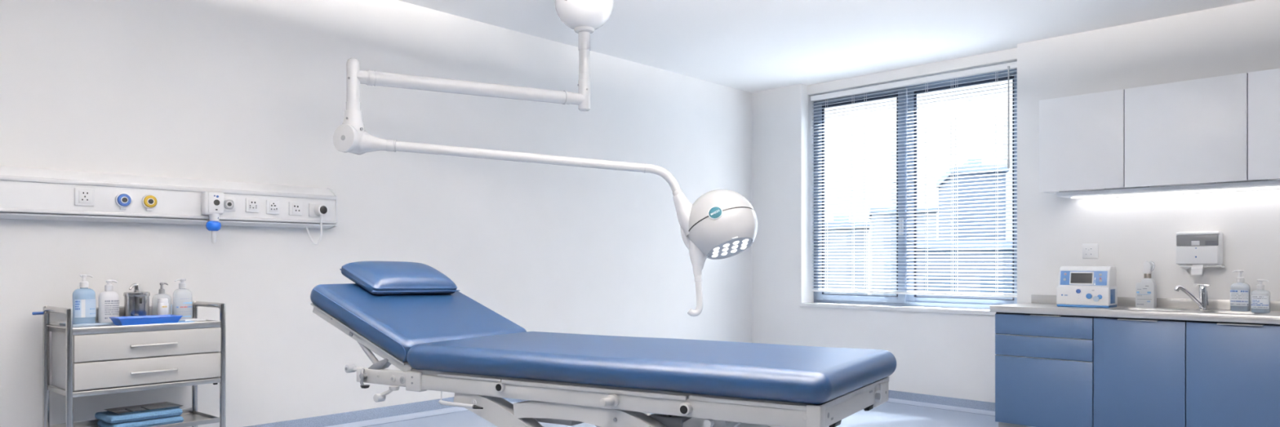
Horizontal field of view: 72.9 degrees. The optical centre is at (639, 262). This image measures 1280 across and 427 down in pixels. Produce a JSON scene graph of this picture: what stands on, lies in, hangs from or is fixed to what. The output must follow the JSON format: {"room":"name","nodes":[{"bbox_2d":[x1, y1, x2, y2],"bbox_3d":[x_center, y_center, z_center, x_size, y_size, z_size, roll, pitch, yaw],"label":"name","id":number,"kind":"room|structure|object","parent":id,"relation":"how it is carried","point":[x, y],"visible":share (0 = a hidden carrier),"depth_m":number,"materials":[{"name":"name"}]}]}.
{"room":"medical examination room","nodes":[
{"label":"medical examination room","id":0,"kind":"room"},
{"bbox_2d":[0,0,751,426],"bbox_3d":[-2.098,-0.227,5.115,0.150,2.973,9.820,0,0,41],"label":"wall","id":1,"kind":"structure","parent":0,"point":[252,91],"depth_m":5.22,"materials":[{"name":"paint"}]},
{"bbox_2d":[0,165,337,229],"bbox_3d":[-3.038,-0.324,3.830,0.130,0.251,3.648,0,0,41],"label":"panel","id":2,"kind":"object","parent":1,"relation":"attached to","point":[25,193],"visible":0.99,"depth_m":4.40,"materials":[{"name":"white plastic"}]},
{"bbox_2d":[74,187,94,206],"bbox_3d":[-2.678,-0.314,4.178,0.014,0.085,0.083,0,0,41],"label":"socket","id":3,"kind":"object","parent":2,"relation":"attached to","point":[83,197],"depth_m":4.17,"materials":[{"name":"white plastic"}]},
{"bbox_2d":[115,192,131,209],"bbox_3d":[-2.565,-0.302,4.303,0.059,0.083,0.063,0,0,0],"label":"outlet","id":4,"kind":"object","parent":2,"relation":"attached to","point":[122,200],"depth_m":4.29,"materials":[{"name":"blue plastic"}]},
{"bbox_2d":[141,194,157,210],"bbox_3d":[-2.486,-0.301,4.394,0.059,0.083,0.063,0,0,0],"label":"outlet","id":5,"kind":"object","parent":2,"relation":"attached to","point":[148,202],"depth_m":4.38,"materials":[{"name":"yellow plastic"}]},
{"bbox_2d":[201,191,223,242],"bbox_3d":[-2.268,-0.239,4.603,0.075,0.272,0.098,0,0,41],"label":"flow regulator","id":6,"kind":"object","parent":2,"relation":"attached to","point":[212,202],"visible":1,"depth_m":4.58,"materials":[{"name":"white plastic"}]},
{"bbox_2d":[223,197,235,211],"bbox_3d":[-2.227,-0.314,4.696,0.011,0.073,0.066,0,0,41],"label":"socket","id":7,"kind":"object","parent":2,"relation":"attached to","point":[228,202],"depth_m":4.69,"materials":[{"name":"white plastic"}]},
{"bbox_2d":[245,197,258,212],"bbox_3d":[-2.142,-0.314,4.789,0.014,0.078,0.072,0,0,41],"label":"socket","id":8,"kind":"object","parent":2,"relation":"attached to","point":[251,203],"depth_m":4.78,"materials":[{"name":"white plastic"}]},
{"bbox_2d":[266,200,279,213],"bbox_3d":[-2.065,-0.310,4.877,0.014,0.078,0.074,0,0,41],"label":"socket","id":9,"kind":"object","parent":2,"relation":"attached to","point":[272,206],"depth_m":4.87,"materials":[{"name":"white plastic"}]},
{"bbox_2d":[288,201,302,215],"bbox_3d":[-1.978,-0.307,4.977,0.014,0.076,0.078,0,0,41],"label":"socket","id":10,"kind":"object","parent":2,"relation":"attached to","point":[295,207],"depth_m":4.97,"materials":[{"name":"white plastic"}]},
{"bbox_2d":[305,203,328,244],"bbox_3d":[-1.884,-0.221,5.058,0.119,0.243,0.066,0,0,-32],"label":"plug","id":11,"kind":"object","parent":2,"relation":"attached to","point":[315,210],"visible":1,"depth_m":5.05,"materials":[{"name":"white plastic"}]},
{"bbox_2d":[244,396,530,426],"bbox_3d":[-1.994,1.071,5.077,0.062,0.298,9.500,0,0,41],"label":"baseboard","id":12,"kind":"structure","parent":1,"relation":"attached to","point":[395,413],"depth_m":5.49,"materials":[{"name":"plastic"}]},
{"bbox_2d":[366,401,998,426],"bbox_3d":[0.209,1.115,2.725,6.868,0.190,10.570,0,0,41],"label":"floor","id":13,"kind":"structure","parent":0,"point":[886,414],"depth_m":6.51,"materials":[{"name":"plastic"}]},
{"bbox_2d":[31,301,226,426],"bbox_3d":[-2.455,0.612,4.192,0.414,0.816,0.734,0,0,41],"label":"trolley","id":14,"kind":"object","parent":13,"relation":"on","point":[89,360],"visible":0.98,"depth_m":4.07,"materials":[{"name":"metal"}]},
{"bbox_2d":[59,321,115,326],"bbox_3d":[-2.588,0.291,4.105,0.132,0.012,0.244,0,0,41],"label":"tray","id":15,"kind":"object","parent":14,"relation":"on","point":[96,323],"visible":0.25,"depth_m":4.04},
{"bbox_2d":[72,274,96,324],"bbox_3d":[-2.614,0.174,4.075,0.067,0.235,0.092,0,0,41],"label":"pump bottle","id":16,"kind":"object","parent":15,"relation":"on","point":[84,300],"visible":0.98,"depth_m":4.05,"materials":[{"name":"blue plastic"}]},
{"bbox_2d":[75,300,79,309],"bbox_3d":[-2.616,0.201,4.032,0.021,0.042,0.004,0,0,-19],"label":"print","id":17,"kind":"object","parent":16,"relation":"attached to","point":[77,302],"depth_m":4.03,"materials":[{"name":"blue"}]},
{"bbox_2d":[97,280,119,323],"bbox_3d":[-2.545,0.188,4.153,0.062,0.208,0.085,0,0,41],"label":"pump bottle","id":18,"kind":"object","parent":15,"relation":"on","point":[108,300],"visible":0.97,"depth_m":4.13,"materials":[{"name":"white plastic"}]},
{"bbox_2d":[104,300,119,319],"bbox_3d":[-2.520,0.226,4.139,0.009,0.086,0.064,0,0,35],"label":"print","id":19,"kind":"object","parent":18,"relation":"attached to","point":[111,307],"depth_m":4.14,"materials":[{"name":"grey paper"}]},
{"bbox_2d":[48,319,220,334],"bbox_3d":[-2.438,0.308,4.204,0.348,0.032,0.650,0,0,41],"label":"shelf","id":20,"kind":"object","parent":14,"relation":"attached to","point":[207,326],"depth_m":4.07,"materials":[{"name":"silver metal"}]},
{"bbox_2d":[49,407,220,426],"bbox_3d":[-2.437,0.782,4.204,0.347,0.034,0.654,0,0,41],"label":"shelf","id":21,"kind":"object","parent":14,"relation":"attached to","point":[191,416],"depth_m":4.26,"materials":[{"name":"silver metal"}]},
{"bbox_2d":[123,283,150,316],"bbox_3d":[-2.458,0.200,4.234,0.114,0.195,0.114,0,0,41],"label":"pump bottle","id":22,"kind":"object","parent":14,"relation":"on","point":[136,303],"visible":0.87,"depth_m":4.19,"materials":[{"name":"glass"}]},
{"bbox_2d":[97,415,183,426],"bbox_3d":[-2.424,0.772,4.209,0.227,0.039,0.324,0,0,41],"label":"folded towel","id":23,"kind":"object","parent":14,"relation":"on","point":[165,420],"visible":0.63,"depth_m":4.14,"materials":[{"name":"blue fabric"}]},
{"bbox_2d":[94,407,182,423],"bbox_3d":[-2.430,0.734,4.208,0.229,0.039,0.326,0,0,41],"label":"folded towel","id":24,"kind":"object","parent":23,"relation":"on","point":[107,416],"visible":0.8,"depth_m":4.12,"materials":[{"name":"blue fabric"}]},
{"bbox_2d":[103,401,182,414],"bbox_3d":[-2.411,0.710,4.212,0.184,0.011,0.292,0,0,39],"label":"metal tray","id":25,"kind":"object","parent":24,"relation":"on","point":[165,405],"visible":1,"depth_m":4.22,"materials":[{"name":"metal"}]},
{"bbox_2d":[109,314,182,325],"bbox_3d":[-2.364,0.278,4.151,0.133,0.038,0.281,0,0,41],"label":"tray","id":26,"kind":"object","parent":14,"relation":"on","point":[166,318],"visible":0.99,"depth_m":4.11,"materials":[{"name":"blue plastic"}]},
{"bbox_2d":[157,297,168,315],"bbox_3d":[-2.363,0.238,4.294,0.052,0.118,0.049,0,0,41],"label":"label","id":27,"kind":"object","parent":14,"relation":"on","point":[162,303],"visible":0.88,"depth_m":4.28,"materials":[{"name":"white paper"}]},
{"bbox_2d":[158,282,172,314],"bbox_3d":[-2.406,0.200,4.361,0.070,0.196,0.088,0,0,41],"label":"pump bottle","id":28,"kind":"object","parent":14,"relation":"on","point":[161,291],"visible":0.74,"depth_m":4.36,"materials":[{"name":"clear plastic"}]},
{"bbox_2d":[174,278,192,316],"bbox_3d":[-2.336,0.190,4.424,0.065,0.215,0.086,0,0,41],"label":"pump bottle","id":29,"kind":"object","parent":14,"relation":"on","point":[181,285],"visible":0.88,"depth_m":4.41,"materials":[{"name":"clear plastic"}]},
{"bbox_2d":[179,297,191,314],"bbox_3d":[-2.312,0.224,4.410,0.010,0.082,0.062,0,0,41],"label":"print","id":30,"kind":"object","parent":29,"relation":"attached to","point":[180,298],"depth_m":4.41,"materials":[{"name":"grey paper"}]},
{"bbox_2d":[178,318,205,321],"bbox_3d":[-2.267,0.292,4.391,0.060,0.010,0.110,0,0,33],"label":"pad","id":31,"kind":"object","parent":14,"relation":"on","point":[188,319],"visible":0.88,"depth_m":4.38,"materials":[{"name":"white paper"}]},
{"bbox_2d":[310,283,896,426],"bbox_3d":[-0.232,0.650,3.241,2.174,1.121,0.796,0,0,31],"label":"bed","id":32,"kind":"object","parent":13,"relation":"on","point":[454,343],"visible":0.92,"depth_m":2.90,"materials":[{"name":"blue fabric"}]},
{"bbox_2d":[339,261,459,294],"bbox_3d":[-1.050,0.069,3.808,0.237,0.148,0.492,0,0,34],"label":"pillow","id":33,"kind":"object","parent":32,"relation":"on","point":[377,277],"visible":1,"depth_m":3.69,"materials":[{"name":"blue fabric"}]},
{"bbox_2d":[995,311,1094,426],"bbox_3d":[3.000,0.786,6.210,0.612,0.848,0.666,0,0,-43],"label":"base cabinet","id":34,"kind":"object","parent":13,"relation":"on","point":[1044,363],"visible":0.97,"depth_m":6.00,"materials":[{"name":"blue laminate"}]},
{"bbox_2d":[1093,315,1186,426],"bbox_3d":[3.411,0.786,5.770,0.614,0.848,0.539,0,0,-43],"label":"base cabinet","id":35,"kind":"object","parent":13,"relation":"on","point":[1140,364],"visible":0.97,"depth_m":5.56,"materials":[{"name":"blue laminate"}]},
{"bbox_2d":[989,294,1279,324],"bbox_3d":[3.598,0.351,5.561,0.630,0.206,2.476,0,0,-43],"label":"countertop","id":36,"kind":"structure","parent":35,"relation":"on","point":[1175,308],"depth_m":5.73,"materials":[{"name":"grey stone"}]},
{"bbox_2d":[1056,266,1117,307],"bbox_3d":[3.128,0.170,6.069,0.343,0.286,0.223,0,0,43],"label":"monitor","id":37,"kind":"object","parent":36,"relation":"on","point":[1086,286],"visible":1,"depth_m":6.00,"materials":[{"name":"white plastic"}]},
{"bbox_2d":[1135,261,1156,307],"bbox_3d":[3.471,0.152,5.945,0.057,0.321,0.115,0,0,-43],"label":"spray bottle","id":38,"kind":"object","parent":36,"relation":"on","point":[1146,290],"visible":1,"depth_m":5.92,"materials":[{"name":"plastic"}]},
{"bbox_2d":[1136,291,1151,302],"bbox_3d":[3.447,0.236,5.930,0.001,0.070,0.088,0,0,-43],"label":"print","id":39,"kind":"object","parent":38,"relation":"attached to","point":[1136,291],"depth_m":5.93},
{"bbox_2d":[1137,285,1151,304],"bbox_3d":[3.450,0.226,5.927,0.001,0.132,0.092,0,0,-43],"label":"print","id":40,"kind":"object","parent":38,"relation":"attached to","point":[1145,286],"depth_m":5.92},
{"bbox_2d":[1111,306,1191,311],"bbox_3d":[3.376,0.382,5.747,0.328,0.142,0.428,0,0,-43],"label":"sink","id":41,"kind":"object","parent":36,"relation":"in","point":[1122,308],"depth_m":5.79,"materials":[{"name":"silver metal"}]},
{"bbox_2d":[1173,283,1210,310],"bbox_3d":[3.629,0.225,5.696,0.214,0.176,0.076,0,0,4],"label":"faucet","id":42,"kind":"object","parent":36,"relation":"on","point":[1202,302],"visible":1,"depth_m":5.68,"materials":[{"name":"silver metal"}]},
{"bbox_2d":[1197,310,1267,314],"bbox_3d":[3.696,0.382,5.407,0.328,0.142,0.343,0,0,-43],"label":"sink","id":43,"kind":"object","parent":36,"relation":"in","point":[1214,312],"depth_m":5.48,"materials":[{"name":"silver metal"}]},
{"bbox_2d":[1230,270,1249,311],"bbox_3d":[3.828,0.181,5.527,0.066,0.264,0.102,0,0,-43],"label":"pump bottle","id":44,"kind":"object","parent":36,"relation":"on","point":[1239,298],"visible":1,"depth_m":5.51,"materials":[{"name":"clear plastic"}]},
{"bbox_2d":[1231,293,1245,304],"bbox_3d":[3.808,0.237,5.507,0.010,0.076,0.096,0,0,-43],"label":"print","id":45,"kind":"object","parent":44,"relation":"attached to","point":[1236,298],"depth_m":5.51,"materials":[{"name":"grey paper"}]},
{"bbox_2d":[1230,290,1248,302],"bbox_3d":[3.808,0.216,5.508,0.010,0.072,0.097,0,0,-43],"label":"print","id":46,"kind":"object","parent":44,"relation":"attached to","point":[1235,295],"depth_m":5.50,"materials":[{"name":"blue"}]},
{"bbox_2d":[1250,279,1270,312],"bbox_3d":[3.863,0.209,5.395,0.062,0.207,0.096,0,0,-43],"label":"pump bottle","id":47,"kind":"object","parent":36,"relation":"on","point":[1260,304],"visible":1,"depth_m":5.38,"materials":[{"name":"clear plastic"}]},
{"bbox_2d":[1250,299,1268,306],"bbox_3d":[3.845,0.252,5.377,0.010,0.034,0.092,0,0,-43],"label":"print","id":48,"kind":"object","parent":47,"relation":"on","point":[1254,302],"depth_m":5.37,"materials":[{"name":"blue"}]},
{"bbox_2d":[1252,296,1267,307],"bbox_3d":[3.845,0.247,5.372,0.078,0.069,0.006,0,0,44],"label":"print","id":49,"kind":"object","parent":47,"relation":"on","point":[1257,301],"depth_m":5.37,"materials":[{"name":"grey paper"}]},
{"bbox_2d":[1186,320,1279,426],"bbox_3d":[3.790,0.786,5.366,0.614,0.848,0.568,0,0,-43],"label":"base cabinet","id":50,"kind":"object","parent":13,"relation":"on","point":[1233,369],"visible":0.98,"depth_m":5.20,"materials":[{"name":"blue laminate"}]},
{"bbox_2d":[397,0,1256,93],"bbox_3d":[0.209,-1.753,2.725,7.066,0.120,10.789,0,0,41],"label":"ceiling","id":51,"kind":"structure","parent":0,"point":[749,46],"depth_m":6.23,"materials":[{"name":"white paint"}]},
{"bbox_2d":[333,0,757,316],"bbox_3d":[-0.516,-0.691,5.136,2.354,2.005,0.861,0,0,-5],"label":"light","id":52,"kind":"object","parent":51,"relation":"hanging from","point":[720,224],"visible":1,"depth_m":4.90,"materials":[{"name":"white metal"}]},
{"bbox_2d":[751,0,1279,402],"bbox_3d":[3.478,-0.227,6.370,0.300,2.973,6.820,0,0,-43],"label":"wall","id":53,"kind":"structure","parent":0,"point":[951,355],"depth_m":6.60,"materials":[{"name":"paint"}]},
{"bbox_2d":[800,302,995,315],"bbox_3d":[2.297,0.404,7.538,0.224,0.035,2.058,0,0,-43],"label":"trim","id":54,"kind":"structure","parent":53,"relation":"attached to","point":[837,305],"depth_m":7.46,"materials":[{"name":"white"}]},
{"bbox_2d":[807,57,1017,95],"bbox_3d":[2.316,-1.606,7.560,0.036,0.012,2.043,0,0,-43],"label":"trim","id":55,"kind":"structure","parent":53,"relation":"attached to","point":[1014,59],"depth_m":7.46,"materials":[{"name":"paint"}]},
{"bbox_2d":[813,61,1017,309],"bbox_3d":[2.376,-0.608,7.617,0.120,1.995,2.035,0,0,-43],"label":"window","id":56,"kind":"structure","parent":53,"relation":"in","point":[902,300],"depth_m":7.64,"materials":[{"name":"metal"}]},
{"bbox_2d":[810,61,1017,297],"bbox_3d":[2.320,-0.652,7.557,0.063,1.865,1.995,0,0,-43],"label":"window blind","id":57,"kind":"object","parent":56,"relation":"attached to","point":[1013,65],"visible":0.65,"depth_m":7.46,"materials":[{"name":"white plastic"}]},
{"bbox_2d":[887,389,995,416],"bbox_3d":[2.036,1.166,7.647,0.056,0.108,2.745,0,0,-43],"label":"baseboard","id":58,"kind":"structure","parent":53,"relation":"attached to","point":[988,408],"depth_m":7.17,"materials":[{"name":"plastic"}]},
{"bbox_2d":[1039,88,1130,194],"bbox_3d":[3.205,-0.835,6.182,0.354,0.671,0.568,0,0,-43],"label":"upper cabinet","id":59,"kind":"object","parent":53,"relation":"attached to","point":[1082,136],"visible":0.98,"depth_m":6.05,"materials":[{"name":"white laminate"}]},
{"bbox_2d":[1082,244,1098,258],"bbox_3d":[3.292,-0.080,6.338,0.013,0.108,0.110,0,0,-43],"label":"wall socket","id":60,"kind":"object","parent":53,"relation":"attached to","point":[1089,251],"visible":1,"depth_m":6.33,"materials":[{"name":"white plastic"}]},
{"bbox_2d":[1124,72,1251,187],"bbox_3d":[3.637,-0.835,5.721,0.354,0.671,0.701,0,0,-43],"label":"upper cabinet","id":61,"kind":"object","parent":53,"relation":"attached to","point":[1192,131],"visible":0.99,"depth_m":5.58,"materials":[{"name":"white laminate"}]},
{"bbox_2d":[1056,179,1279,198],"bbox_3d":[3.733,-0.486,5.674,0.250,0.036,1.855,0,0,-43],"label":"light","id":62,"kind":"object","parent":61,"relation":"attached to","point":[1262,184],"visible":1,"depth_m":5.75,"materials":[{"name":"white plastic"}]},
{"bbox_2d":[1071,186,1279,198],"bbox_3d":[3.793,-0.472,5.713,0.080,0.008,1.790,0,0,-43],"label":"diffuser","id":63,"kind":"object","parent":62,"relation":"attached to","point":[1273,187],"depth_m":5.84,"materials":[{"name":"white plastic"}]},
{"bbox_2d":[1176,231,1224,274],"bbox_3d":[3.737,-0.061,5.783,0.124,0.287,0.258,0,0,-43],"label":"dispenser","id":64,"kind":"object","parent":53,"relation":"attached to","point":[1197,250],"visible":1,"depth_m":5.74,"materials":[{"name":"white plastic"}]},
{"bbox_2d":[1179,265,1224,266],"bbox_3d":[3.750,0.027,5.783,0.085,0.014,0.240,0,0,-43],"label":"tray","id":65,"kind":"object","parent":64,"relation":"on","point":[1180,265],"depth_m":5.74,"materials":[{"name":"white plastic"}]},
{"bbox_2d":[1248,68,1279,181],"bbox_3d":[4.114,-0.835,5.213,0.354,0.671,0.698,0,0,-43],"label":"upper cabinet","id":66,"kind":"object","parent":53,"relation":"attached to","point":[1264,86],"visible":0.99,"depth_m":5.28,"materials":[{"name":"white laminate"}]},
{"label":"outside","id":67,"kind":"structure","parent":0,"visible":0},
{"bbox_2d":[936,159,1008,239],"bbox_3d":[29.155,2.220,76.792,4.277,21.979,14.400,0,0,14],"label":"apartment tower","id":68,"kind":"structure","parent":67,"point":[971,160],"depth_m":70.10,"materials":[{"name":"concrete"}]},
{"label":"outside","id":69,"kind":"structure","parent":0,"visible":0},
{"bbox_2d":[868,206,937,295],"bbox_3d":[32.155,3.170,106.792,7.477,20.079,14.400,0,0,14],"label":"block","id":70,"kind":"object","parent":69,"point":[922,209],"visible":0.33,"depth_m":100.47,"materials":[{"name":"concrete"}]},
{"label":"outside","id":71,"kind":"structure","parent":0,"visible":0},
{"bbox_2d":[916,240,1012,298],"bbox_3d":[22.309,5.911,60.822,7.762,14.598,12.400,0,0,14],"label":"building","id":72,"kind":"structure","parent":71,"point":[1003,242],"depth_m":55.01,"materials":[{"name":"concrete"}]},
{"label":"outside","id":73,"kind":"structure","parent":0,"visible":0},
{"bbox_2d":[824,216,870,294],"bbox_3d":[20.001,4.386,86.792,5.631,17.648,14.400,0,0,14],"label":"block","id":74,"kind":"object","parent":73,"point":[837,220],"visible":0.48,"depth_m":79.84,"materials":[{"name":"concrete"}]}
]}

